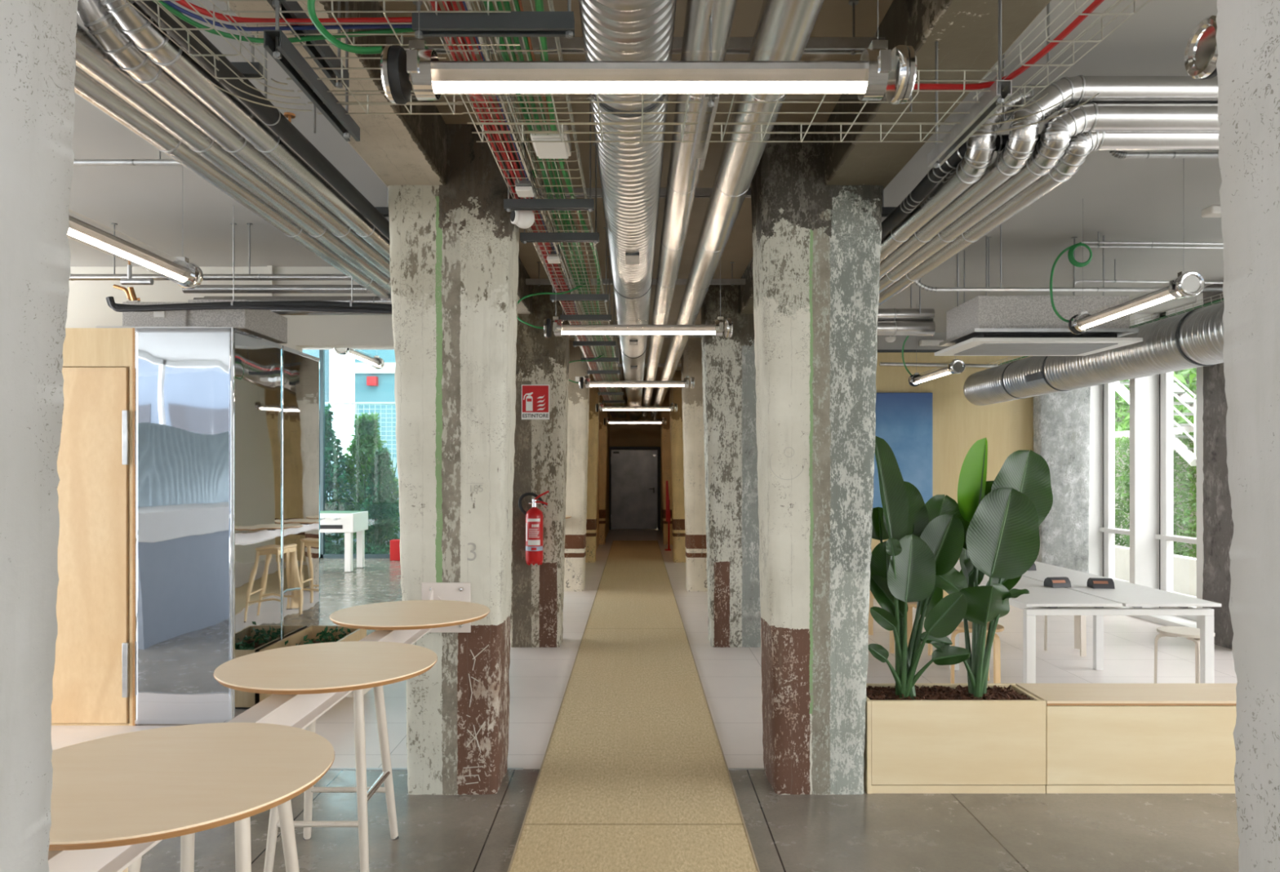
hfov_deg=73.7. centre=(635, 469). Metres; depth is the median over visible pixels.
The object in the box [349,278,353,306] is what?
hanger
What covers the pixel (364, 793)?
bar stool
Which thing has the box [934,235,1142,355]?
air conditioning unit
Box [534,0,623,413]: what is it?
cable
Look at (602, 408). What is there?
lamp
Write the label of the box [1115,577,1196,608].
yard
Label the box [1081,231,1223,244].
pipe
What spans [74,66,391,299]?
insulated pipe
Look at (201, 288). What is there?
pipe
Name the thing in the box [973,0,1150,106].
cable tray
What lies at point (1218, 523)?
concrete pillar
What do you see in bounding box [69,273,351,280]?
pipe
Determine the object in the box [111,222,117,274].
rod
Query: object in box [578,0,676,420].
spiral duct
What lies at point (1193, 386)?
hedge
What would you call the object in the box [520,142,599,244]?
rail
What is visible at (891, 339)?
smoke detector
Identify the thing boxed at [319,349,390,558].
window
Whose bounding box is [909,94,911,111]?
rod
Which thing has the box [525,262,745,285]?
rail
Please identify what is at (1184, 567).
wall
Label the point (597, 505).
wall
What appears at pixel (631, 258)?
grille
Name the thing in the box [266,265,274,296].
trim
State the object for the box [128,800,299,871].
bar stool
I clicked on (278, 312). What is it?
pipe
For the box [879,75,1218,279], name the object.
insulated pipe
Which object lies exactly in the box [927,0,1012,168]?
rail
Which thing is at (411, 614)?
round table
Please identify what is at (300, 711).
bench
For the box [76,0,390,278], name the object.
insulated pipe
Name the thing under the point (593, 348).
rail
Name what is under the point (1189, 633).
round stool
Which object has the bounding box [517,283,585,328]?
cable
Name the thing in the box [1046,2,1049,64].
rod
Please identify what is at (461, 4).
cable
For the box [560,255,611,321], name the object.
rail
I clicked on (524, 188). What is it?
junction box
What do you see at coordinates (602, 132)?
cable tray
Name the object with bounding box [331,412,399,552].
shrub
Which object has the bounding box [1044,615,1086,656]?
round stool
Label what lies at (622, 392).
rail
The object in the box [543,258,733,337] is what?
lamp
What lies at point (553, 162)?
cable
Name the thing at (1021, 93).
cable tray bend
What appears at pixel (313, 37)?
cable
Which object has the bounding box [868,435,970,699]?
potted plant
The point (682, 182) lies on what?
insulated pipe
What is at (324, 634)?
plant
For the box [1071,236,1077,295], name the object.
rod
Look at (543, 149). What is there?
junction box
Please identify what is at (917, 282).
pipe
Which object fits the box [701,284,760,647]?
concrete pillar
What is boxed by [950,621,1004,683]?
round stool
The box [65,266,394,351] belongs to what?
wall
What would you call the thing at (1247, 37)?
concrete pillar
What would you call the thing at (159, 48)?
insulated pipe
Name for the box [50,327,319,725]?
cabinet block
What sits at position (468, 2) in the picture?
cable
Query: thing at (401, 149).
ceiling beam
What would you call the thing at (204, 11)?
cable
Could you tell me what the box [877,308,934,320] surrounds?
insulated pipe
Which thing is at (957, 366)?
lamp
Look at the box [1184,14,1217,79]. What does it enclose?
lamp
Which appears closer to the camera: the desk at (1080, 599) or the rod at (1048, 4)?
the rod at (1048, 4)
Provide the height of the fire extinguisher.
0.666 m
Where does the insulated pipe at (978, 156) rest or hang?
hanging from the bracket at (886, 211)
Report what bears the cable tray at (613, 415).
on the rail at (509, 204)
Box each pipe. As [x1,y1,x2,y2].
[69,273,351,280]
[73,159,181,165]
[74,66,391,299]
[75,22,391,293]
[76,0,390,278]
[101,0,390,261]
[106,296,391,311]
[134,0,390,239]
[182,284,390,293]
[193,297,391,303]
[204,296,377,297]
[270,310,391,315]
[641,0,737,418]
[650,0,824,420]
[876,320,935,336]
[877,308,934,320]
[878,131,1219,306]
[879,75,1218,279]
[879,102,1220,293]
[879,362,1000,367]
[880,84,1074,262]
[881,133,1218,238]
[914,280,1222,292]
[1071,259,1223,293]
[1080,244,1223,248]
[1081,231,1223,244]
[1109,150,1218,159]
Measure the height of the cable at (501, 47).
0.013 m
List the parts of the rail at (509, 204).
threaded rod, threaded rod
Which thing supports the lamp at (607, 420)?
hanging from the ceiling
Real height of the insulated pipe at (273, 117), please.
0.072 m
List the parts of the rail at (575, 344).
threaded rod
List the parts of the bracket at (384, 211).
rail, threaded rod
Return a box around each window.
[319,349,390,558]
[1088,322,1129,579]
[1129,302,1196,621]
[1196,292,1204,628]
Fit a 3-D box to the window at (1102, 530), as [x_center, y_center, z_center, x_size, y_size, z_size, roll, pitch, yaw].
[5.615,-0.050,9.960,0.350,3.300,1.120,0,0,0]
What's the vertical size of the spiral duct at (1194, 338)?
0.450 m
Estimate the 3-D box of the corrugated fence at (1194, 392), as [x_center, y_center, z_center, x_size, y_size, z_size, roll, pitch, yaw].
[10.510,-0.700,13.000,0.100,4.600,14.000,0,0,0]
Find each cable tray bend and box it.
[206,78,311,111]
[972,93,1098,135]
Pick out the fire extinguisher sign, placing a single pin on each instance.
(535, 397)
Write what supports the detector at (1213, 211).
attached to the ceiling
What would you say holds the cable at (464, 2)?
in the cable tray at (613, 415)
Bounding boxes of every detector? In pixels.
[884,335,896,342]
[1201,204,1221,217]
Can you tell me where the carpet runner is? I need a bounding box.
[507,540,759,871]
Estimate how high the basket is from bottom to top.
0.020 m
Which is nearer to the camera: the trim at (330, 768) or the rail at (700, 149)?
the rail at (700, 149)
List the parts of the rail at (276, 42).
threaded rod, threaded rod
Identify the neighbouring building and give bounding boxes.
[351,349,396,457]
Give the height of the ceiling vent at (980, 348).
0.007 m
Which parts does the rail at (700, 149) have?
threaded rod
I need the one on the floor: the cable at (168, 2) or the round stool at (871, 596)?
the round stool at (871, 596)
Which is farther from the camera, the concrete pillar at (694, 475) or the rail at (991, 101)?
the concrete pillar at (694, 475)
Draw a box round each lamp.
[67,214,203,288]
[333,347,384,368]
[380,0,916,104]
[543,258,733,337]
[578,375,694,388]
[595,366,677,412]
[603,417,666,424]
[908,280,964,386]
[1067,198,1204,334]
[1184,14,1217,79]
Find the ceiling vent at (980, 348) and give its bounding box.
[954,343,1118,355]
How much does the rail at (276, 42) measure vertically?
0.712 m
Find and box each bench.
[48,582,471,871]
[1015,683,1236,793]
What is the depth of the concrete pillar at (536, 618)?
7.68 m
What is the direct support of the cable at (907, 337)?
on the lamp at (957, 366)
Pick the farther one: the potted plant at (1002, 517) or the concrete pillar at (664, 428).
the concrete pillar at (664, 428)
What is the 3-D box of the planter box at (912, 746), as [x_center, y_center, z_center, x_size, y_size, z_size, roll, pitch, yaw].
[1.584,1.371,4.385,0.882,0.458,0.350,0,0,0]
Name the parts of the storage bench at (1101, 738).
panel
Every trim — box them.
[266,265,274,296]
[328,768,764,769]
[877,349,942,352]
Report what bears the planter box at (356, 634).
on the floor
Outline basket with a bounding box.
[1038,606,1115,608]
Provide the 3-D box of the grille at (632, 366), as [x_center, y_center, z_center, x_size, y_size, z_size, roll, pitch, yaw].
[-0.018,-1.163,9.700,0.075,0.018,0.200,0,0,0]
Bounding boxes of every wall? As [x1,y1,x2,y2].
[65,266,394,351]
[595,433,599,550]
[605,405,609,537]
[609,405,662,529]
[871,332,1033,598]
[1115,426,1196,595]
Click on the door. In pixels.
(634, 472)
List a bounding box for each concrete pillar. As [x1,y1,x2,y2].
[0,0,78,871]
[387,124,521,795]
[510,284,570,647]
[563,339,590,591]
[585,373,599,562]
[599,390,608,544]
[660,390,671,544]
[669,370,685,562]
[680,339,707,591]
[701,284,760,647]
[751,124,883,795]
[1033,386,1090,573]
[1202,280,1234,648]
[1215,0,1279,871]
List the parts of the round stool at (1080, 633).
leg, leg, leg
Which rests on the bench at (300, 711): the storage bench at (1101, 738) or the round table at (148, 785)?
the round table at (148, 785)
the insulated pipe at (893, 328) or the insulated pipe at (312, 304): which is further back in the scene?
the insulated pipe at (893, 328)
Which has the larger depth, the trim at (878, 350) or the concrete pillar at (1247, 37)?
the trim at (878, 350)
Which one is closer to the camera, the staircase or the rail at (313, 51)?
the rail at (313, 51)
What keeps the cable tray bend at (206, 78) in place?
attached to the cable tray at (163, 8)
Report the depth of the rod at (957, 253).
6.20 m
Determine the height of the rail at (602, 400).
0.522 m
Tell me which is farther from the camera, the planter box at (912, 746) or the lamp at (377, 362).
the lamp at (377, 362)
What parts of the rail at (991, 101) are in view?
threaded rod, threaded rod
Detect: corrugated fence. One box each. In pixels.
[324,457,399,548]
[1115,367,1196,426]
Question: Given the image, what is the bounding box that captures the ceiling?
[66,0,1223,405]
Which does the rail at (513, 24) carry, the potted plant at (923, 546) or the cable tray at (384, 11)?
the cable tray at (384, 11)
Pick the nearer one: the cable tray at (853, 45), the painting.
the cable tray at (853, 45)
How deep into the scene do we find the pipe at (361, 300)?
6.17 m
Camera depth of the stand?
16.87 m
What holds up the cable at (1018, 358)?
in the cable tray at (1220, 297)
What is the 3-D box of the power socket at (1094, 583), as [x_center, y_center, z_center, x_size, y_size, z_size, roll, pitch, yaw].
[3.380,0.823,6.200,0.150,0.070,0.109,0,0,6]
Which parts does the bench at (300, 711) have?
plate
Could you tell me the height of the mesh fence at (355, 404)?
2.970 m
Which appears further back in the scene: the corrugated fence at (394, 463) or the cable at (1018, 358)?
the corrugated fence at (394, 463)
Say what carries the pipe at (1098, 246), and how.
hanging from the ceiling
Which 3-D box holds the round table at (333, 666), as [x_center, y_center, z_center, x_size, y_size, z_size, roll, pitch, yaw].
[-0.952,0.625,2.660,0.652,0.050,0.652,0,0,0]
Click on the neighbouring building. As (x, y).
(384, 392)
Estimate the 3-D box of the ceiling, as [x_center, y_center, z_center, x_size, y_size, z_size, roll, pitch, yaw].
[-0.600,-1.800,9.400,13.200,0.200,27.000,0,0,0]
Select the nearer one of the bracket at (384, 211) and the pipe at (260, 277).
the bracket at (384, 211)
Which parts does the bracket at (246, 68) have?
rail, threaded rod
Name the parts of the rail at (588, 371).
threaded rod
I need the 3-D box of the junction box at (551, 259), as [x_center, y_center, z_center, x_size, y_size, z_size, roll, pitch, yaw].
[-0.471,-1.273,5.000,0.092,0.105,0.120,0,0,0]
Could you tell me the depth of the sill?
8.78 m
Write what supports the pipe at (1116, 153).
hanging from the ceiling
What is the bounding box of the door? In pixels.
[608,446,660,529]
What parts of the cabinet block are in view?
door, frame, mirror panel, mirror panel, mirror panel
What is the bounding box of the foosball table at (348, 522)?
[320,511,368,571]
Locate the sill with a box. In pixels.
[1112,605,1196,627]
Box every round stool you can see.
[868,590,873,635]
[888,601,932,655]
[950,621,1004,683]
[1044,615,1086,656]
[1154,626,1214,683]
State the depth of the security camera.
4.08 m
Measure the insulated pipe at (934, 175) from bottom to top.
0.175 m
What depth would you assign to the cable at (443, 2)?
3.30 m
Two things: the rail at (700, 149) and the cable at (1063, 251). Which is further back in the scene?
the cable at (1063, 251)
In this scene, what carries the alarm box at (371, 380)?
attached to the neighbouring building
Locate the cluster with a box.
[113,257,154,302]
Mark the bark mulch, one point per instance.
(960, 692)
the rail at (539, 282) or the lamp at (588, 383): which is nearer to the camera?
the rail at (539, 282)
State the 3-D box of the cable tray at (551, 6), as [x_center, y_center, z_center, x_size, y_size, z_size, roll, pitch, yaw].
[-0.325,-1.264,10.900,0.194,0.057,19.200,0,0,0]
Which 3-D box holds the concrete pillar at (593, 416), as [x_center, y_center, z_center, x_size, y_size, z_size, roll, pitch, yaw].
[-0.931,-0.050,14.900,0.619,3.300,0.406,0,0,0]
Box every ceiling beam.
[223,0,532,314]
[738,0,1051,314]
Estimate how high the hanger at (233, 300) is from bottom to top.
0.663 m
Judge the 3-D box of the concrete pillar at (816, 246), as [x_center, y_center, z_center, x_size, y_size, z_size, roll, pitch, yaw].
[0.924,-0.050,4.397,0.634,3.300,0.412,0,0,0]
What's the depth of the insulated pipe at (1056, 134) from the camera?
3.40 m
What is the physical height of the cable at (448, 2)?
0.012 m
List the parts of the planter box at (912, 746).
panel, panel, panel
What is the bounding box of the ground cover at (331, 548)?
[324,540,390,554]
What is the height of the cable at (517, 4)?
0.013 m
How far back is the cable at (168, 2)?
2.14 m
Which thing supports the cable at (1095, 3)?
in the cable tray at (602, 132)
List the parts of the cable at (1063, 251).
cable coil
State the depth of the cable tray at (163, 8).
2.08 m
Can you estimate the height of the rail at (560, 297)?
0.522 m
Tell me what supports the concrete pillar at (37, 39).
on the floor
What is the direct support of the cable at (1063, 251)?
hanging from the lamp at (1188, 283)
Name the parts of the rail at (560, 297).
threaded rod, threaded rod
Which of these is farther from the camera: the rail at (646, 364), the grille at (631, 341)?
the rail at (646, 364)
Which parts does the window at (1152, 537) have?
frame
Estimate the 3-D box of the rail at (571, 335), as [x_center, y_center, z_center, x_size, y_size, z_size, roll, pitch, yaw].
[0.000,-1.604,9.800,1.800,0.192,0.041,0,0,0]
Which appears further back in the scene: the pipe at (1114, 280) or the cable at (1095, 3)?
the pipe at (1114, 280)
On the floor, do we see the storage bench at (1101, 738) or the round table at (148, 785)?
the storage bench at (1101, 738)
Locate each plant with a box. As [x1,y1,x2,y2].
[284,634,319,646]
[311,625,351,642]
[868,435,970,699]
[930,437,1053,699]
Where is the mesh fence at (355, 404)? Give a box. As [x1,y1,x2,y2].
[324,402,396,457]
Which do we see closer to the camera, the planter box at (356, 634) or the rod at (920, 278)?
the planter box at (356, 634)
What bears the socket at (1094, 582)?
attached to the power socket at (1094, 583)
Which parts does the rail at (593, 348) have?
threaded rod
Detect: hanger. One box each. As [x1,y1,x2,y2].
[231,205,235,305]
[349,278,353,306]
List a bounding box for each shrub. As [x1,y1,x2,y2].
[324,402,359,542]
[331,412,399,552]
[360,446,399,554]
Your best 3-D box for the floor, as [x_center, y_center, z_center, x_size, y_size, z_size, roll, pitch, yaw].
[-0.600,1.660,9.400,13.200,0.120,27.000,0,0,0]
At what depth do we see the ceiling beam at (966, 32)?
3.10 m
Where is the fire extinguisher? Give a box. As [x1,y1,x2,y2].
[518,490,549,565]
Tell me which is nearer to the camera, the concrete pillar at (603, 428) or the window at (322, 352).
the window at (322, 352)
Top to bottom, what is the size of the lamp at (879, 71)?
0.843 m
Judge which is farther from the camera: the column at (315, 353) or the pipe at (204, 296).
the column at (315, 353)
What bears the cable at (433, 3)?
in the cable tray at (613, 415)
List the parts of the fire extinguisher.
lever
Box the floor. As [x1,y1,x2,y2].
[50,528,1239,871]
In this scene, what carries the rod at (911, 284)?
hanging from the ceiling
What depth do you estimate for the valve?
3.39 m
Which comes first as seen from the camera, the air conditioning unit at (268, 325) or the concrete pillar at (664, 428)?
the air conditioning unit at (268, 325)
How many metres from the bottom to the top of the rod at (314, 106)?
0.400 m
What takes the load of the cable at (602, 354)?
hanging from the cable tray at (551, 6)
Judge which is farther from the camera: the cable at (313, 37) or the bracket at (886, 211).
the bracket at (886, 211)
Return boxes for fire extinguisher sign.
[521,384,549,419]
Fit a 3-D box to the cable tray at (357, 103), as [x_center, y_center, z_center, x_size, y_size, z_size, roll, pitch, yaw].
[-0.710,-1.056,2.360,0.420,0.062,0.224,0,0,0]
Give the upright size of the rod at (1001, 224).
0.519 m
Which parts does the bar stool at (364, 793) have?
leg, leg, leg, leg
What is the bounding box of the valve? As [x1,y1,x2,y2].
[284,111,295,124]
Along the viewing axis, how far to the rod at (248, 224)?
5.89 m
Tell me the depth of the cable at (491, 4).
2.89 m
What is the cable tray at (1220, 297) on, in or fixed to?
on the spiral duct at (1194, 338)
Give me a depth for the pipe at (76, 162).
4.29 m
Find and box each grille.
[625,252,639,264]
[629,339,637,344]
[631,365,637,368]
[1025,371,1043,382]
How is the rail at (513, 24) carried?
hanging from the ceiling
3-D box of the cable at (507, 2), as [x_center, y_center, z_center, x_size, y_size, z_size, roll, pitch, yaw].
[-0.348,-1.254,10.750,0.032,0.013,18.900,0,0,0]
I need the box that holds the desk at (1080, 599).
[949,560,1221,683]
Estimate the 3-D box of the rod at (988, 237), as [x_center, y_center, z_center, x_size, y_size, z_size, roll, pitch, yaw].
[2.587,-1.498,6.250,0.038,0.405,0.040,0,0,0]
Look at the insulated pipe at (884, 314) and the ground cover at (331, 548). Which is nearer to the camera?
the insulated pipe at (884, 314)
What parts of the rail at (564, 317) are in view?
threaded rod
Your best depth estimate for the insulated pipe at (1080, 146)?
3.54 m
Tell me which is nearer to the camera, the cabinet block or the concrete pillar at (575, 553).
the cabinet block
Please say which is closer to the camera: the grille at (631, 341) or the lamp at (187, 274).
the lamp at (187, 274)
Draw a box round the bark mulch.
[866,684,1033,700]
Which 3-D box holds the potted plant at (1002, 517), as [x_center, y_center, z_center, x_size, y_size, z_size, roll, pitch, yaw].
[1.820,0.508,4.377,0.712,1.356,0.344,0,0,0]
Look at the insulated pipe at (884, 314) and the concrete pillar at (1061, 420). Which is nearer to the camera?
the insulated pipe at (884, 314)
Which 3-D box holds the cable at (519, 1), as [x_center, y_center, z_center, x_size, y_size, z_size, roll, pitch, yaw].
[-0.300,-1.254,10.750,0.031,0.011,18.900,0,0,0]
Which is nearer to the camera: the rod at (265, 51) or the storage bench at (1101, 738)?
the rod at (265, 51)
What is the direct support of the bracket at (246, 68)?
hanging from the ceiling
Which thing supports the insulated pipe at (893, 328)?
attached to the insulated pipe at (884, 314)
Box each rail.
[263,0,359,141]
[266,0,349,88]
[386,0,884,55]
[412,0,574,38]
[503,95,594,212]
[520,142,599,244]
[524,187,751,197]
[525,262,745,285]
[550,226,608,302]
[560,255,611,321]
[569,334,701,337]
[573,292,615,346]
[581,315,618,362]
[586,337,620,374]
[590,363,681,366]
[593,348,621,380]
[597,362,623,395]
[601,373,625,403]
[690,17,719,169]
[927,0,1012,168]
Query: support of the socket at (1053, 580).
attached to the power socket at (1052, 582)
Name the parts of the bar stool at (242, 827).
leg, leg, leg, leg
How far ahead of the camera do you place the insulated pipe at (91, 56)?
3.22 m
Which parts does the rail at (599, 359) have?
threaded rod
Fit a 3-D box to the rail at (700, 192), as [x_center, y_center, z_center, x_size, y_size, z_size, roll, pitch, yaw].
[0.000,-1.604,4.750,1.800,0.192,0.041,0,0,0]
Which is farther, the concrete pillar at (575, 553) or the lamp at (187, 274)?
the concrete pillar at (575, 553)
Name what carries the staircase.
on the wall at (1184, 567)
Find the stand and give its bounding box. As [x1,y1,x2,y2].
[664,480,671,551]
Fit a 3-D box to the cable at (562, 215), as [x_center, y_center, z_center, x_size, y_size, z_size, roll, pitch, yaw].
[-0.361,-1.264,10.750,0.033,0.013,18.900,0,0,0]
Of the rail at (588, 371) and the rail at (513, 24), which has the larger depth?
the rail at (588, 371)
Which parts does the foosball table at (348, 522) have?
leg, leg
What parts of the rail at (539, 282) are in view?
threaded rod, threaded rod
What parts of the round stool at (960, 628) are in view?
leg, seat, leg, leg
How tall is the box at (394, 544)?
0.360 m
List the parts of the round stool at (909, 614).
leg, leg, seat, leg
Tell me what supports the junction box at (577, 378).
attached to the cable tray at (613, 415)
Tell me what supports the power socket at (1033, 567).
on the desk at (1080, 599)
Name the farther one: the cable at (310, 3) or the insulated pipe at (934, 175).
the insulated pipe at (934, 175)
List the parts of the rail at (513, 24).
threaded rod, threaded rod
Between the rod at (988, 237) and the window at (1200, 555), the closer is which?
the rod at (988, 237)
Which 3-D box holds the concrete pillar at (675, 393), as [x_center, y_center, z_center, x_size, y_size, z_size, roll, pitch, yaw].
[0.911,-0.050,14.900,0.658,3.300,0.406,0,0,0]
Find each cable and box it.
[152,0,415,43]
[162,0,412,31]
[174,0,412,25]
[306,0,382,53]
[430,0,611,413]
[434,0,608,406]
[441,0,612,413]
[445,0,610,406]
[451,0,613,413]
[458,0,613,413]
[462,0,614,413]
[466,0,615,413]
[470,0,1104,104]
[483,0,617,413]
[488,0,616,406]
[496,0,618,413]
[502,0,617,406]
[504,0,619,413]
[513,0,620,413]
[514,0,621,413]
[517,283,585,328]
[518,0,620,406]
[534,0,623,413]
[568,354,604,382]
[902,335,911,375]
[1000,297,1223,364]
[1049,241,1092,322]
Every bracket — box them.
[231,32,264,79]
[374,186,389,217]
[881,151,999,217]
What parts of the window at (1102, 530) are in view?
frame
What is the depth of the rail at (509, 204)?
3.88 m
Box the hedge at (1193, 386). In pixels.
[1115,367,1196,431]
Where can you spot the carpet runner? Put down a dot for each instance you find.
(633, 775)
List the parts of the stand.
panel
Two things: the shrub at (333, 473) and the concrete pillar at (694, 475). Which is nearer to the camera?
the concrete pillar at (694, 475)
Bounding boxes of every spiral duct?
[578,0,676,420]
[963,301,1224,405]
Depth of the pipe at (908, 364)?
10.48 m
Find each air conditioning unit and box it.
[95,299,287,343]
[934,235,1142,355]
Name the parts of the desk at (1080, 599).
leg frame, rail, leg frame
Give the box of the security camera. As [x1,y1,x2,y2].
[510,196,534,228]
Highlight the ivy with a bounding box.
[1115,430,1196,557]
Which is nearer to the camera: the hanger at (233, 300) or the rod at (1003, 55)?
the rod at (1003, 55)
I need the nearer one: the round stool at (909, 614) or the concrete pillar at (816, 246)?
the concrete pillar at (816, 246)
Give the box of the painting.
[872,392,932,507]
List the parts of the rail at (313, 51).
threaded rod, threaded rod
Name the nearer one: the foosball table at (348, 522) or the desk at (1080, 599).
the desk at (1080, 599)
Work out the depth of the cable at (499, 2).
3.53 m
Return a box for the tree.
[1173,368,1196,399]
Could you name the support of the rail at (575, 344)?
hanging from the ceiling
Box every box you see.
[259,625,366,702]
[366,376,377,386]
[390,538,399,560]
[515,169,537,196]
[530,124,571,158]
[546,243,561,262]
[575,376,586,382]
[863,683,1045,793]
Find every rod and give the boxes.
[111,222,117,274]
[246,222,253,274]
[264,48,266,98]
[313,104,315,133]
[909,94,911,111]
[910,284,911,307]
[919,278,920,313]
[956,253,958,306]
[986,236,991,293]
[1000,223,1001,287]
[1002,53,1004,123]
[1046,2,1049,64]
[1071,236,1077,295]
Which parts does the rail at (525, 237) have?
threaded rod, threaded rod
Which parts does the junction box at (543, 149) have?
lid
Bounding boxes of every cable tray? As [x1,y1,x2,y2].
[125,0,267,81]
[218,0,519,45]
[286,57,462,114]
[423,0,617,417]
[457,69,1004,142]
[475,0,626,417]
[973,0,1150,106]
[985,293,1223,368]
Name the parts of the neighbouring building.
cornice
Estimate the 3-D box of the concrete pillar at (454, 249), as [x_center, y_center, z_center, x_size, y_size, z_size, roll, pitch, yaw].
[-0.924,-0.050,4.399,0.635,3.300,0.409,0,0,0]
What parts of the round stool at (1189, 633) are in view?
leg, seat, leg, leg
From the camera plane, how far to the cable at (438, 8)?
3.21 m
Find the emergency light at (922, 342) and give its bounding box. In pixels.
[919,339,943,346]
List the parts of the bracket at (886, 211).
threaded rod, rail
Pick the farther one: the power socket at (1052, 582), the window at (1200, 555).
the window at (1200, 555)
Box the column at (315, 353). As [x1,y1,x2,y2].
[302,349,329,453]
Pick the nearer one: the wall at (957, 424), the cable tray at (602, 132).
the cable tray at (602, 132)
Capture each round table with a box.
[48,722,334,850]
[213,640,437,694]
[329,600,489,630]
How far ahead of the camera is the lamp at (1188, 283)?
4.63 m
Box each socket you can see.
[1027,563,1036,570]
[1044,577,1071,587]
[1052,579,1066,582]
[1086,577,1115,588]
[1093,581,1108,583]
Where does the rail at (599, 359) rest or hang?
hanging from the ceiling
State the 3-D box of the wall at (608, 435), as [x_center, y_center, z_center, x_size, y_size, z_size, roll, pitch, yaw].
[-0.740,-0.050,20.700,0.080,3.300,4.200,0,0,0]
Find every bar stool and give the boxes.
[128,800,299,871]
[263,685,398,871]
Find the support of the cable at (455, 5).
in the cable tray at (613, 415)
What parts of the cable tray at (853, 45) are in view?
threaded rod, threaded rod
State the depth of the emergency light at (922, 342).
10.50 m
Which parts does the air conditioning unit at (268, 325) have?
panel, casing, rating plate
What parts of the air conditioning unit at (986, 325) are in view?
threaded rod, threaded rod, casing, grille frame, threaded rod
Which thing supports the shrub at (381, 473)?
on the garden
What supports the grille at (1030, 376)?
attached to the spiral duct at (1194, 338)
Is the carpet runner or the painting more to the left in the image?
the carpet runner
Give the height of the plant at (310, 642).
0.172 m
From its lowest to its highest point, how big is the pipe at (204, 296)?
0.064 m
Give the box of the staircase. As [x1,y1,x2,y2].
[1115,377,1196,466]
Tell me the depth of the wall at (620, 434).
22.80 m

